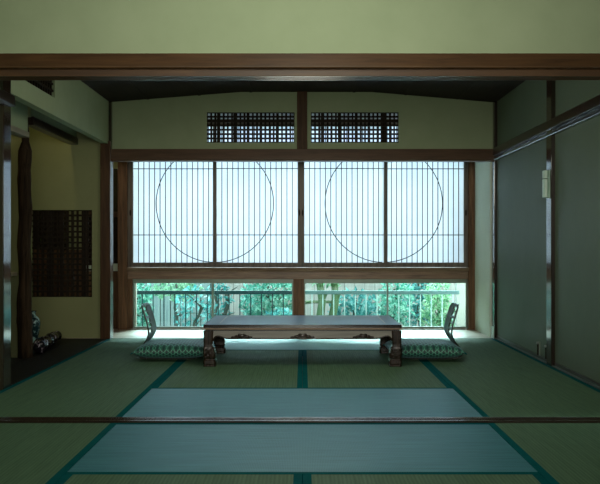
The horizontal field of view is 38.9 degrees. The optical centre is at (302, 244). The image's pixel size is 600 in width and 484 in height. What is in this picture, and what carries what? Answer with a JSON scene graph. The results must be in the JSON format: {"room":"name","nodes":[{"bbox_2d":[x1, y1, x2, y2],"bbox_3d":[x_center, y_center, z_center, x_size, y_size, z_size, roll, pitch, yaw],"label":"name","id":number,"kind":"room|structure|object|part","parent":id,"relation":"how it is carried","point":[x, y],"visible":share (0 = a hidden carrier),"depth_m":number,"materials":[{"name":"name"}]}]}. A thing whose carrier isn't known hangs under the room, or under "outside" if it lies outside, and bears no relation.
{"room":"traditional dwelling","nodes":[
{"label":"traditional dwelling","id":0,"kind":"room"},
{"bbox_2d":[11,134,21,357],"bbox_3d":[-2.672,-0.350,6.840,0.895,2.600,0.060,0,0,0],"label":"wall alcove partition","id":1,"kind":"structure","parent":0,"point":[16,141],"depth_m":6.81,"materials":[{"name":"paint"}]},
{"bbox_2d":[11,100,76,136],"bbox_3d":[-2.210,-1.242,6.760,0.050,0.715,2.920,0,0,0],"label":"wall","id":2,"kind":"structure","parent":0,"point":[19,114],"depth_m":6.73,"materials":[{"name":"green paint"}]},
{"bbox_2d":[11,125,28,137],"bbox_3d":[-2.207,-0.874,6.025,0.077,0.043,1.450,0,0,0],"label":"beam","id":3,"kind":"structure","parent":2,"relation":"attached to","point":[15,131],"depth_m":6.55,"materials":[{"name":"brown wood"}]},
{"bbox_2d":[28,117,77,144],"bbox_3d":[-2.207,-1.002,7.535,0.077,0.068,1.370,0,0,0],"label":"beam","id":4,"kind":"structure","parent":2,"relation":"attached to","point":[37,124],"depth_m":7.38,"materials":[{"name":"brown wood"}]},
{"bbox_2d":[11,80,108,142],"bbox_3d":[-1.903,-1.203,6.815,0.065,0.454,2.770,0,0,0],"label":"wall","id":5,"kind":"structure","parent":0,"point":[73,103],"depth_m":6.91,"materials":[{"name":"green paint"}]},
{"bbox_2d":[25,80,52,96],"bbox_3d":[-1.903,-1.240,6.010,0.044,0.260,0.820,0,0,0],"label":"lattice","id":6,"kind":"object","parent":5,"relation":"attached to","point":[44,85],"visible":0.07,"depth_m":6.24,"materials":[{"name":"brown wood"}]},
{"bbox_2d":[69,162,117,249],"bbox_3d":[-2.530,-0.750,9.170,1.140,1.600,0.060,0,0,0],"label":"wall","id":7,"kind":"structure","parent":0,"point":[115,164],"depth_m":9.14,"materials":[{"name":"paint"}]},
{"bbox_2d":[34,211,65,249],"bbox_3d":[-2.810,-0.385,9.148,0.580,0.870,0.065,0,0,0],"label":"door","id":8,"kind":"structure","parent":7,"relation":"in","point":[35,212],"depth_m":9.13,"materials":[{"name":"brown wood"}]},
{"bbox_2d":[89,169,117,263],"bbox_3d":[-2.160,-0.310,9.148,0.400,1.020,0.065,0,0,0],"label":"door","id":9,"kind":"structure","parent":7,"relation":"in","point":[115,171],"depth_m":9.13,"materials":[{"name":"brown wood"}]},
{"bbox_3d":[-2.160,-0.310,9.123,0.400,1.020,0.015,0,0,0],"label":"frame","id":10,"kind":"part","parent":9,"relation":"part of","materials":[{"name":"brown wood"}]},
{"bbox_2d":[135,283,136,325],"bbox_3d":[-1.906,-0.225,9.290,0.182,2.350,0.060,0,0,0],"label":"wall","id":11,"kind":"structure","parent":0,"point":[135,283],"depth_m":9.28,"materials":[{"name":"white paint"}]},
{"bbox_2d":[11,329,490,384],"bbox_3d":[-0.630,0.950,7.250,4.940,0.100,3.900,0,0,0],"label":"floor","id":12,"kind":"structure","parent":0,"point":[64,348],"depth_m":7.94,"materials":[{"name":"brown wood"}]},
{"bbox_2d":[0,80,10,390],"bbox_3d":[-1.921,-0.225,5.362,0.118,2.350,0.135,0,0,0],"label":"post","id":13,"kind":"object","parent":12,"relation":"on","point":[5,110],"visible":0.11,"depth_m":5.33,"materials":[{"name":"brown wood"}]},
{"bbox_2d":[16,123,32,358],"bbox_3d":[-2.222,-0.029,6.800,0.126,1.907,0.127,0,0,0],"label":"post","id":14,"kind":"object","parent":12,"relation":"on","point":[24,322],"visible":0.92,"depth_m":6.76,"materials":[{"name":"brown wood"}]},
{"bbox_2d":[33,331,61,353],"bbox_3d":[-2.240,0.838,7.460,0.142,0.122,0.986,0,0,-8],"label":"log","id":15,"kind":"object","parent":12,"relation":"on","point":[40,345],"visible":1,"depth_m":7.17,"materials":[{"name":"paint"}]},
{"bbox_2d":[34,250,117,328],"bbox_3d":[-2.530,0.500,9.155,1.140,0.900,0.050,0,0,0],"label":"panelling","id":16,"kind":"object","parent":12,"relation":"on","point":[115,273],"depth_m":9.13,"materials":[{"name":"brown wood"}]},
{"bbox_2d":[89,264,117,270],"bbox_3d":[-2.160,0.240,9.150,0.400,0.080,0.060,0,0,0],"label":"ledge","id":17,"kind":"object","parent":16,"relation":"attached to","point":[115,266],"visible":0.14,"depth_m":9.12,"materials":[{"name":"paint"}]},
{"bbox_2d":[118,162,127,329],"bbox_3d":[-1.914,-0.300,9.100,0.102,2.500,0.140,0,0,0],"label":"post","id":18,"kind":"object","parent":12,"relation":"on","point":[122,166],"visible":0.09,"depth_m":9.03,"materials":[{"name":"brown wood"}]},
{"bbox_2d":[467,162,474,329],"bbox_3d":[1.803,-0.300,9.100,0.078,2.500,0.140,0,0,0],"label":"post","id":19,"kind":"object","parent":12,"relation":"on","point":[471,165],"visible":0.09,"depth_m":9.03,"materials":[{"name":"brown wood"}]},
{"bbox_2d":[386,279,466,327],"bbox_3d":[1.330,0.625,9.100,0.862,0.523,0.022,0,0,0],"label":"window","id":20,"kind":"structure","parent":19,"relation":"attached to","point":[389,280],"depth_m":9.09,"materials":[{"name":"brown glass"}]},
{"bbox_3d":[-2.407,0.885,7.550,0.200,0.035,0.200,0,0,0],"label":"stand","id":21,"kind":"object","parent":12,"relation":"on","visible":0},
{"bbox_2d":[32,310,40,342],"bbox_3d":[-2.407,0.726,7.550,0.156,0.282,0.156,0,0,0],"label":"vase","id":22,"kind":"object","parent":21,"relation":"on","point":[36,323],"visible":0.43,"depth_m":7.51,"materials":[{"name":"ceramic"}]},
{"bbox_2d":[29,92,492,337],"bbox_3d":[-0.623,-0.350,8.260,4.995,2.600,0.080,0,0,0],"label":"wall","id":23,"kind":"structure","parent":0,"point":[172,122],"depth_m":8.24,"materials":[{"name":"green paint"}]},
{"bbox_2d":[32,210,91,296],"bbox_3d":[-2.326,0.082,8.245,0.580,0.841,0.042,0,0,0],"label":"lattice","id":24,"kind":"object","parent":23,"relation":"attached to","point":[50,291],"visible":1,"depth_m":8.24,"materials":[{"name":"brown wood"}]},
{"bbox_2d":[207,112,293,142],"bbox_3d":[-0.503,-1.140,8.271,0.850,0.294,0.042,0,0,0],"label":"lattice","id":25,"kind":"object","parent":23,"relation":"attached to","point":[216,116],"visible":1,"depth_m":8.25,"materials":[{"name":"brown wood"}]},
{"bbox_2d":[111,149,493,161],"bbox_3d":[-0.042,-0.870,8.255,3.807,0.116,0.130,0,0,0],"label":"beam","id":26,"kind":"structure","parent":23,"relation":"attached to","point":[117,155],"depth_m":8.20,"materials":[{"name":"brown wood"}]},
{"bbox_2d":[109,101,111,148],"bbox_3d":[-1.860,-1.185,8.250,0.030,0.530,0.100,0,0,0],"label":"post","id":27,"kind":"object","parent":26,"relation":"on","point":[110,102],"visible":0.5,"depth_m":8.20,"materials":[{"name":"brown wood"}]},
{"bbox_2d":[297,91,306,148],"bbox_3d":[-0.004,-1.223,8.250,0.099,0.594,0.100,0,0,0],"label":"post","id":28,"kind":"object","parent":26,"relation":"on","point":[301,96],"visible":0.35,"depth_m":8.20,"materials":[{"name":"brown wood"}]},
{"bbox_2d":[311,112,398,142],"bbox_3d":[0.507,-1.140,8.271,0.850,0.294,0.042,0,0,0],"label":"lattice","id":29,"kind":"object","parent":23,"relation":"attached to","point":[383,116],"visible":1,"depth_m":8.25,"materials":[{"name":"brown wood"}]},
{"bbox_2d":[0,0,599,52],"bbox_3d":[0.000,-1.280,4.353,4.000,0.760,0.065,0,0,0],"label":"wall","id":30,"kind":"structure","parent":0,"point":[26,26],"depth_m":4.32,"materials":[{"name":"green paint"}]},
{"bbox_2d":[0,53,599,68],"bbox_3d":[0.000,-0.926,4.331,3.800,0.077,0.138,0,0,0],"label":"beam","id":31,"kind":"structure","parent":30,"relation":"attached to","point":[7,60],"depth_m":4.27,"materials":[{"name":"red wood"}]},
{"bbox_2d":[0,69,599,79],"bbox_3d":[0.000,-0.870,4.348,3.800,0.036,0.105,0,0,0],"label":"beam","id":32,"kind":"structure","parent":30,"relation":"attached to","point":[5,74],"depth_m":4.29,"materials":[{"name":"red wood"}]},
{"bbox_2d":[208,113,396,118],"bbox_3d":[-0.049,-1.442,9.110,3.627,0.215,0.020,0,0,0],"label":"wall","id":33,"kind":"structure","parent":0,"point":[221,114],"depth_m":9.10,"materials":[{"name":"white"}]},
{"bbox_2d":[208,119,396,122],"bbox_3d":[-0.049,-1.317,9.085,3.627,0.035,0.130,0,0,0],"label":"beam","id":34,"kind":"structure","parent":33,"relation":"attached to","point":[208,119],"depth_m":9.02,"materials":[{"name":"brown wood"}]},
{"bbox_2d":[302,356,302,387],"bbox_3d":[-0.600,1.008,3.750,5.600,0.105,9.100,0,0,0],"label":"floor","id":35,"kind":"structure","parent":0,"point":[302,356],"depth_m":6.39,"materials":[{"name":"teal fabric"}]},
{"bbox_2d":[0,423,116,483],"bbox_3d":[-1.407,0.925,3.343,0.943,0.050,1.908,0,0,0],"label":"mat","id":36,"kind":"object","parent":35,"relation":"on","point":[30,453],"visible":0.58,"depth_m":3.78,"materials":[{"name":"fabric"}]},
{"bbox_2d":[0,366,174,416],"bbox_3d":[-1.405,0.925,5.354,0.918,0.050,1.900,0,0,0],"label":"mat","id":37,"kind":"object","parent":35,"relation":"on","point":[54,391],"visible":0.69,"depth_m":5.26,"materials":[{"name":"fabric"}]},
{"bbox_2d":[100,141,112,338],"bbox_3d":[-1.897,-0.025,8.236,0.097,1.950,0.132,0,0,0],"label":"post","id":38,"kind":"object","parent":35,"relation":"on","point":[106,165],"visible":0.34,"depth_m":8.17,"materials":[{"name":"brown wood"}]},
{"bbox_2d":[53,338,202,365],"bbox_3d":[-1.405,0.925,7.258,0.918,0.050,1.905,0,0,0],"label":"mat","id":39,"kind":"object","parent":35,"relation":"on","point":[112,351],"visible":0.5,"depth_m":6.80,"materials":[{"name":"fabric"}]},
{"bbox_2d":[139,302,196,359],"bbox_3d":[-1.065,0.682,6.770,0.447,0.431,0.342,0,0,0],"label":"chair","id":40,"kind":"object","parent":39,"relation":"on","point":[147,305],"visible":0.71,"depth_m":6.81,"materials":[{"name":"brown wood"}]},
{"bbox_3d":[-1.240,0.680,6.770,0.098,0.429,0.342,0,0,0],"label":"backrest","id":41,"kind":"part","parent":40,"relation":"part of","materials":[{"name":"brown wood"}]},
{"bbox_3d":[-1.033,0.891,6.770,0.382,0.012,0.200,0,0,0],"label":"seat","id":42,"kind":"part","parent":40,"relation":"part of","materials":[{"name":"green fabric"}]},
{"bbox_2d":[130,339,214,357],"bbox_3d":[-1.016,0.820,6.760,0.615,0.128,0.583,0,0,0],"label":"floor cushion","id":43,"kind":"object","parent":40,"relation":"on","point":[156,348],"visible":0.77,"depth_m":6.52,"materials":[{"name":"fabric"}]},
{"bbox_2d":[55,474,301,483],"bbox_3d":[-0.468,0.925,2.380,0.933,0.050,1.908,0,0,0],"label":"mat","id":44,"kind":"object","parent":35,"relation":"on","point":[66,478],"visible":1,"depth_m":3.26,"materials":[{"name":"wicker"}]},
{"bbox_2d":[153,350,301,387],"bbox_3d":[-0.472,0.925,6.316,0.943,0.050,1.906,0,0,0],"label":"mat","id":45,"kind":"object","parent":35,"relation":"on","point":[234,368],"visible":0.62,"depth_m":6.00,"materials":[{"name":"fabric"}]},
{"bbox_2d":[203,315,401,366],"bbox_3d":[0.000,0.744,6.705,1.474,0.310,0.864,0,0,0],"label":"table","id":46,"kind":"object","parent":45,"relation":"on","point":[219,328],"visible":0.97,"depth_m":6.29,"materials":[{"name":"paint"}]},
{"bbox_3d":[-0.689,0.767,6.324,0.096,0.264,0.096,0,0,0],"label":"leg","id":47,"kind":"part","parent":46,"relation":"part of","materials":[{"name":"brown wood"}]},
{"bbox_3d":[-0.689,0.767,7.086,0.096,0.264,0.096,0,0,0],"label":"leg","id":48,"kind":"part","parent":46,"relation":"part of","materials":[{"name":"brown wood"}]},
{"bbox_3d":[0.000,0.620,6.705,1.462,0.008,0.846,0,0,0],"label":"edge moulding","id":49,"kind":"part","parent":46,"relation":"part of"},
{"bbox_3d":[0.689,0.767,7.086,0.096,0.264,0.096,0,0,0],"label":"leg","id":50,"kind":"part","parent":46,"relation":"part of","materials":[{"name":"brown wood"}]},
{"bbox_3d":[0.689,0.767,6.324,0.096,0.264,0.096,0,0,0],"label":"leg","id":51,"kind":"part","parent":46,"relation":"part of","materials":[{"name":"brown wood"}]},
{"bbox_2d":[213,339,379,355],"bbox_3d":[0.000,0.925,7.741,1.888,0.050,0.940,0,0,0],"label":"mat","id":52,"kind":"object","parent":35,"relation":"on","point":[231,344],"visible":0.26,"depth_m":7.69,"materials":[{"name":"wicker"}]},
{"bbox_2d":[0,417,599,422],"bbox_3d":[0.000,0.920,4.351,3.760,0.060,0.102,0,0,0],"label":"threshold","id":53,"kind":"object","parent":35,"relation":"on","point":[2,419],"visible":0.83,"depth_m":4.33,"materials":[{"name":"brown wood"}]},
{"bbox_2d":[65,423,539,483],"bbox_3d":[0.000,0.925,3.817,1.868,0.050,0.961,0,0,0],"label":"mat","id":54,"kind":"object","parent":35,"relation":"on","point":[127,448],"visible":0.94,"depth_m":3.72,"materials":[{"name":"wicker"}]},
{"bbox_2d":[123,388,481,416],"bbox_3d":[0.000,0.925,4.883,1.888,0.050,0.957,0,0,0],"label":"mat","id":55,"kind":"object","parent":35,"relation":"on","point":[158,402],"visible":0.62,"depth_m":4.86,"materials":[{"name":"wicker"}]},
{"bbox_2d":[303,350,451,387],"bbox_3d":[0.472,0.925,6.316,0.943,0.050,1.906,0,0,0],"label":"mat","id":56,"kind":"object","parent":35,"relation":"on","point":[321,368],"visible":0.62,"depth_m":6.00,"materials":[{"name":"wicker"}]},
{"bbox_2d":[303,474,549,483],"bbox_3d":[0.468,0.925,2.380,0.933,0.050,1.908,0,0,0],"label":"mat","id":57,"kind":"object","parent":35,"relation":"on","point":[307,478],"visible":1,"depth_m":3.26,"materials":[{"name":"wicker"}]},
{"bbox_2d":[402,338,548,365],"bbox_3d":[1.395,0.925,7.258,0.899,0.050,1.905,0,0,0],"label":"mat","id":58,"kind":"object","parent":35,"relation":"on","point":[480,351],"visible":0.52,"depth_m":6.86,"materials":[{"name":"wicker"}]},
{"bbox_2d":[404,303,462,359],"bbox_3d":[1.028,0.682,6.770,0.447,0.431,0.342,0,0,0],"label":"chair","id":59,"kind":"object","parent":58,"relation":"on","point":[451,310],"visible":0.68,"depth_m":6.80,"materials":[{"name":"brown wood"}]},
{"bbox_2d":[383,339,466,357],"bbox_3d":[0.958,0.820,6.760,0.615,0.127,0.582,0,0,0],"label":"floor cushion","id":60,"kind":"object","parent":59,"relation":"on","point":[411,348],"visible":0.78,"depth_m":6.52,"materials":[{"name":"fabric"}]},
{"bbox_3d":[0.996,0.891,6.770,0.382,0.012,0.200,0,0,0],"label":"seat","id":61,"kind":"part","parent":59,"relation":"part of","materials":[{"name":"green fabric"}]},
{"bbox_3d":[1.203,0.680,6.770,0.098,0.429,0.342,0,0,0],"label":"backrest","id":62,"kind":"part","parent":59,"relation":"part of","materials":[{"name":"brown wood"}]},
{"bbox_2d":[491,101,496,338],"bbox_3d":[1.884,-0.250,8.240,0.092,2.400,0.120,0,0,0],"label":"post","id":63,"kind":"object","parent":35,"relation":"on","point":[494,163],"visible":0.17,"depth_m":8.18,"materials":[{"name":"brown wood"}]},
{"bbox_3d":[1.842,0.845,8.240,0.008,0.110,0.110,0,0,0],"label":"plate","id":64,"kind":"part","parent":63,"relation":"part of","materials":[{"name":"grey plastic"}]},
{"bbox_2d":[430,366,599,416],"bbox_3d":[1.395,0.925,5.354,0.899,0.050,1.900,0,0,0],"label":"mat","id":65,"kind":"object","parent":35,"relation":"on","point":[492,391],"visible":0.69,"depth_m":5.26,"materials":[{"name":"wicker"}]},
{"bbox_2d":[488,423,599,483],"bbox_3d":[1.407,0.925,3.343,0.943,0.050,1.908,0,0,0],"label":"mat","id":66,"kind":"object","parent":35,"relation":"on","point":[562,453],"visible":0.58,"depth_m":3.78,"materials":[{"name":"wicker"}]},
{"bbox_2d":[546,80,554,365],"bbox_3d":[1.901,-0.255,6.362,0.117,2.410,0.125,0,0,0],"label":"post","id":67,"kind":"object","parent":35,"relation":"on","point":[550,84],"visible":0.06,"depth_m":6.32,"materials":[{"name":"brown wood"}]},
{"bbox_2d":[542,170,549,198],"bbox_3d":[1.819,-0.454,6.355,0.049,0.208,0.086,0,0,0],"label":"wall fixture","id":68,"kind":"object","parent":67,"relation":"attached to","point":[546,173],"visible":1,"depth_m":6.33,"materials":[{"name":"grey plastic"}]},
{"bbox_3d":[1.837,-0.454,6.355,0.011,0.208,0.086,0,0,0],"label":"plate","id":69,"kind":"part","parent":68,"relation":"part of","materials":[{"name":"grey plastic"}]},
{"bbox_2d":[81,80,525,101],"bbox_3d":[-0.125,-1.529,6.330,4.250,0.342,3.940,0,0,0],"label":"ceiling","id":70,"kind":"structure","parent":0,"point":[111,90],"depth_m":7.81,"materials":[{"name":"brown wood"}]},
{"bbox_2d":[455,283,464,325],"bbox_3d":[2.044,0.000,9.905,0.512,2.800,0.090,0,0,0],"label":"wall","id":71,"kind":"structure","parent":0,"point":[459,298],"depth_m":9.86,"materials":[{"name":"white paint"}]},
{"bbox_2d":[475,162,491,336],"bbox_3d":[1.866,-0.300,8.735,0.068,2.500,0.850,0,0,0],"label":"wall","id":72,"kind":"structure","parent":0,"point":[483,170],"depth_m":8.60,"materials":[{"name":"paint"}]},
{"bbox_2d":[127,328,468,329],"bbox_3d":[-0.049,0.909,9.095,3.627,0.042,0.130,0,0,0],"label":"sill","id":73,"kind":"structure","parent":72,"relation":"attached to","point":[128,328],"depth_m":9.03,"materials":[{"name":"wood"}]},
{"bbox_2d":[128,279,213,327],"bbox_3d":[-1.405,0.626,9.100,0.915,0.524,0.080,0,0,0],"label":"window","id":74,"kind":"structure","parent":73,"relation":"on","point":[134,280],"depth_m":9.09,"materials":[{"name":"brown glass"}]},
{"bbox_2d":[212,279,292,317],"bbox_3d":[-0.533,0.625,9.075,0.871,0.523,0.022,0,0,0],"label":"window","id":75,"kind":"structure","parent":73,"relation":"on","point":[213,280],"depth_m":9.06,"materials":[{"name":"clear glass"}]},
{"bbox_2d":[293,279,303,314],"bbox_3d":[-0.041,0.642,9.105,0.114,0.556,0.130,0,0,0],"label":"post","id":76,"kind":"object","parent":73,"relation":"on","point":[298,284],"visible":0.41,"depth_m":9.04,"materials":[{"name":"brown wood"}]},
{"bbox_2d":[127,272,467,278],"bbox_3d":[-0.049,0.323,9.105,3.627,0.082,0.130,0,0,0],"label":"beam","id":77,"kind":"structure","parent":76,"relation":"on","point":[130,275],"depth_m":9.04,"materials":[{"name":"brown wood"}]},
{"bbox_2d":[127,267,468,271],"bbox_3d":[-0.049,0.261,9.075,3.623,0.042,0.150,0,0,0],"label":"track","id":78,"kind":"object","parent":77,"relation":"on","point":[129,269],"visible":1,"depth_m":9.00,"materials":[{"name":"brown wood"}]},
{"bbox_2d":[128,123,212,266],"bbox_3d":[-1.389,-0.531,9.080,0.948,1.538,0.028,0,0,0],"label":"screen","id":79,"kind":"object","parent":78,"relation":"on","point":[170,204],"visible":0.73,"depth_m":9.08,"materials":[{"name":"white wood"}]},
{"bbox_3d":[-1.378,0.213,9.081,0.864,0.050,0.026,0,0,0],"label":"rail","id":80,"kind":"part","parent":79,"relation":"part of","materials":[{"name":"brown wood"}]},
{"bbox_2d":[213,123,300,266],"bbox_3d":[-0.485,-0.531,9.048,0.938,1.538,0.028,0,0,0],"label":"screen","id":81,"kind":"object","parent":78,"relation":"on","point":[257,205],"visible":0.71,"depth_m":9.05,"materials":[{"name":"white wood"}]},
{"bbox_3d":[-0.483,-1.289,9.049,0.866,0.022,0.026,0,0,0],"label":"rail","id":82,"kind":"part","parent":81,"relation":"part of","materials":[{"name":"brown wood"}]},
{"bbox_3d":[-0.483,0.213,9.049,0.866,0.050,0.026,0,0,0],"label":"rail","id":83,"kind":"part","parent":81,"relation":"part of","materials":[{"name":"brown wood"}]},
{"bbox_2d":[301,123,387,266],"bbox_3d":[0.444,-0.531,9.048,0.921,1.538,0.028,0,0,0],"label":"screen","id":84,"kind":"object","parent":78,"relation":"on","point":[344,205],"visible":0.7,"depth_m":9.05,"materials":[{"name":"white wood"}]},
{"bbox_3d":[0.442,0.213,9.049,0.849,0.050,0.026,0,0,0],"label":"rail","id":85,"kind":"part","parent":84,"relation":"part of","materials":[{"name":"wood"}]},
{"bbox_3d":[0.442,-1.289,9.049,0.849,0.022,0.026,0,0,0],"label":"rail","id":86,"kind":"part","parent":84,"relation":"part of","materials":[{"name":"brown wood"}]},
{"bbox_2d":[388,123,467,266],"bbox_3d":[1.314,-0.531,9.080,0.900,1.538,0.028,0,0,0],"label":"screen","id":87,"kind":"object","parent":78,"relation":"on","point":[428,201],"visible":0.74,"depth_m":9.08,"materials":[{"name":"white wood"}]},
{"bbox_3d":[1.308,0.213,9.081,0.828,0.050,0.026,0,0,0],"label":"rail","id":88,"kind":"part","parent":87,"relation":"part of","materials":[{"name":"wood"}]},
{"bbox_2d":[304,279,387,314],"bbox_3d":[0.466,0.625,9.075,0.899,0.523,0.022,0,0,0],"label":"window","id":89,"kind":"structure","parent":73,"relation":"on","point":[305,280],"depth_m":9.06,"materials":[{"name":"clear glass"}]},
{"bbox_2d":[495,338,599,389],"bbox_3d":[1.861,0.922,6.293,0.026,0.056,3.775,0,0,0],"label":"baseboard","id":90,"kind":"structure","parent":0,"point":[504,342],"depth_m":6.20,"materials":[{"name":"wood"}]},
{"bbox_2d":[497,80,599,145],"bbox_3d":[1.913,-1.130,6.310,0.075,0.660,3.900,0,0,0],"label":"wall","id":91,"kind":"structure","parent":0,"point":[523,109],"depth_m":6.93,"materials":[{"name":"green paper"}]},
{"bbox_2d":[497,139,545,360],"bbox_3d":[1.899,0.050,7.303,0.062,1.740,1.765,0,0,0],"label":"door","id":92,"kind":"structure","parent":91,"relation":"in","point":[521,207],"depth_m":7.26,"materials":[{"name":"grey paper"}]},
{"bbox_3d":[1.872,0.879,7.303,0.008,0.018,1.757,0,0,0],"label":"rail","id":93,"kind":"part","parent":92,"relation":"part of","materials":[{"name":"brown wood"}]},
{"bbox_2d":[536,341,539,355],"bbox_3d":[1.857,0.815,6.700,0.030,0.110,0.026,0,0,0],"label":"bolt","id":94,"kind":"object","parent":92,"relation":"attached to","point":[538,342],"visible":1,"depth_m":6.70,"materials":[{"name":"metal"}]},
{"bbox_2d":[493,95,599,155],"bbox_3d":[1.881,-0.895,6.305,0.098,0.076,3.800,0,0,0],"label":"beam","id":95,"kind":"structure","parent":91,"relation":"attached to","point":[592,104],"depth_m":6.24,"materials":[{"name":"brown wood"}]},
{"bbox_2d":[493,107,599,159],"bbox_3d":[1.884,-0.837,6.295,0.092,0.041,3.780,0,0,0],"label":"beam","id":96,"kind":"structure","parent":91,"relation":"attached to","point":[596,112],"depth_m":6.23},
{"bbox_2d":[555,116,599,386],"bbox_3d":[1.899,0.050,5.355,0.062,1.740,1.890,0,0,0],"label":"door","id":97,"kind":"structure","parent":91,"relation":"in","point":[577,148],"depth_m":5.79,"materials":[{"name":"grey paper"}]},
{"bbox_3d":[1.872,0.879,5.355,0.008,0.018,1.882,0,0,0],"label":"rail","id":98,"kind":"part","parent":97,"relation":"part of","materials":[{"name":"brown wood"}]},
{"bbox_3d":[-1.950,-0.355,2.250,0.100,2.610,6.100,0,0,0],"label":"wall","id":99,"kind":"structure","parent":0,"visible":0},
{"bbox_2d":[0,89,15,106],"bbox_3d":[-1.883,-0.915,4.925,0.095,0.076,1.030,0,0,0],"label":"beam","id":100,"kind":"structure","parent":99,"relation":"attached to","point":[6,98],"depth_m":5.30,"materials":[{"name":"brown wood"}]},
{"bbox_3d":[0.000,1.175,9.475,5.200,0.450,0.530,0,0,0],"label":"deck","id":101,"kind":"object","parent":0,"visible":0},
{"bbox_2d":[137,291,291,325],"bbox_3d":[-0.963,0.733,9.600,1.824,0.435,0.040,0,0,0],"label":"railing","id":102,"kind":"object","parent":101,"relation":"on","point":[138,292],"visible":0.4,"depth_m":9.58,"materials":[{"name":"metal"}]},
{"bbox_3d":[-0.963,0.536,9.600,1.824,0.042,0.040,0,0,0],"label":"rail","id":103,"kind":"part","parent":102,"relation":"part of","materials":[{"name":"paint"}]},
{"bbox_2d":[305,291,458,325],"bbox_3d":[0.887,0.733,9.600,1.762,0.435,0.040,0,0,0],"label":"railing","id":104,"kind":"object","parent":101,"relation":"on","point":[306,292],"visible":0.53,"depth_m":9.58,"materials":[{"name":"paint"}]},
{"bbox_3d":[0.887,0.536,9.600,1.762,0.042,0.040,0,0,0],"label":"rail","id":105,"kind":"part","parent":104,"relation":"part of","materials":[{"name":"paint"}]},
{"label":"outside","id":106,"kind":"structure","parent":0,"visible":0},
{"bbox_3d":[0.000,1.460,12.590,14.000,0.120,6.820,0,0,0],"label":"ground","id":107,"kind":"structure","parent":106,"visible":0},
{"bbox_2d":[137,283,154,325],"bbox_3d":[-2.064,0.826,10.592,0.440,1.163,0.524,0,0,0],"label":"shrub","id":108,"kind":"object","parent":107,"relation":"on","point":[139,296],"visible":0.2,"depth_m":10.56,"materials":[{"name":"green plant"}]},
{"bbox_2d":[138,283,211,325],"bbox_3d":[-2.167,0.450,12.275,1.765,1.900,0.150,0,0,0],"label":"fence","id":109,"kind":"object","parent":107,"relation":"on","point":[158,303],"visible":0.02,"depth_m":12.20,"materials":[{"name":"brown wood"}]},
{"bbox_2d":[150,283,204,325],"bbox_3d":[-1.694,0.912,11.490,0.740,0.992,0.558,0,0,0],"label":"shrub","id":110,"kind":"object","parent":107,"relation":"on","point":[156,287],"visible":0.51,"depth_m":11.46,"materials":[{"name":"green plant"}]},
{"bbox_2d":[173,284,214,325],"bbox_3d":[-1.328,0.942,10.405,0.519,0.930,0.424,0,0,0],"label":"shrub","id":111,"kind":"object","parent":107,"relation":"on","point":[203,306],"visible":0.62,"depth_m":10.38,"materials":[{"name":"green plant"}]},
{"bbox_2d":[205,283,237,318],"bbox_3d":[-1.106,0.875,11.418,0.468,1.072,0.382,0,0,-28],"label":"shrub","id":112,"kind":"object","parent":107,"relation":"on","point":[225,306],"visible":0.47,"depth_m":11.38,"materials":[{"name":"green plant"}]},
{"bbox_2d":[238,283,291,314],"bbox_3d":[-0.430,0.813,11.101,0.820,1.190,0.630,0,0,0],"label":"shrub","id":113,"kind":"object","parent":107,"relation":"on","point":[266,299],"visible":0.47,"depth_m":10.98,"materials":[{"name":"green plant"}]},
{"bbox_2d":[265,307,291,314],"bbox_3d":[-0.258,1.070,10.295,0.495,0.684,0.418,0,0,0],"label":"shrub","id":114,"kind":"object","parent":107,"relation":"on","point":[286,310],"visible":0.1,"depth_m":10.29,"materials":[{"name":"green plant"}]},
{"bbox_2d":[289,283,343,314],"bbox_3d":[0.279,0.616,10.503,1.066,1.590,0.618,0,0,0],"label":"tree","id":115,"kind":"object","parent":107,"relation":"on","point":[320,286],"visible":0.07,"depth_m":10.46,"materials":[{"name":"green plant"}]},
{"bbox_2d":[214,283,454,325],"bbox_3d":[0.922,0.450,12.275,4.399,1.900,0.150,0,0,0],"label":"fence","id":116,"kind":"object","parent":107,"relation":"on","point":[234,306],"visible":0.02,"depth_m":12.20,"materials":[{"name":"brown wood"}]},
{"bbox_2d":[328,285,380,314],"bbox_3d":[0.697,0.974,11.302,0.751,0.873,0.560,0,0,0],"label":"shrub","id":117,"kind":"object","parent":107,"relation":"on","point":[351,304],"visible":0.39,"depth_m":11.23,"materials":[{"name":"green plant"}]},
{"bbox_2d":[373,283,415,325],"bbox_3d":[1.169,0.877,10.700,0.493,1.064,0.462,0,0,-38],"label":"shrub","id":118,"kind":"object","parent":107,"relation":"on","point":[393,304],"visible":0.48,"depth_m":10.63,"materials":[{"name":"green plant"}]},
{"bbox_2d":[401,283,436,325],"bbox_3d":[1.590,0.815,11.494,0.558,1.184,0.455,0,0,0],"label":"shrub","id":119,"kind":"object","parent":107,"relation":"on","point":[417,287],"visible":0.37,"depth_m":11.48,"materials":[{"name":"green plant"}]},
{"bbox_2d":[418,283,454,325],"bbox_3d":[1.676,0.910,10.501,0.464,0.997,0.432,0,0,35],"label":"shrub","id":120,"kind":"object","parent":107,"relation":"on","point":[437,298],"visible":0.52,"depth_m":10.43,"materials":[{"name":"green plant"}]}
]}

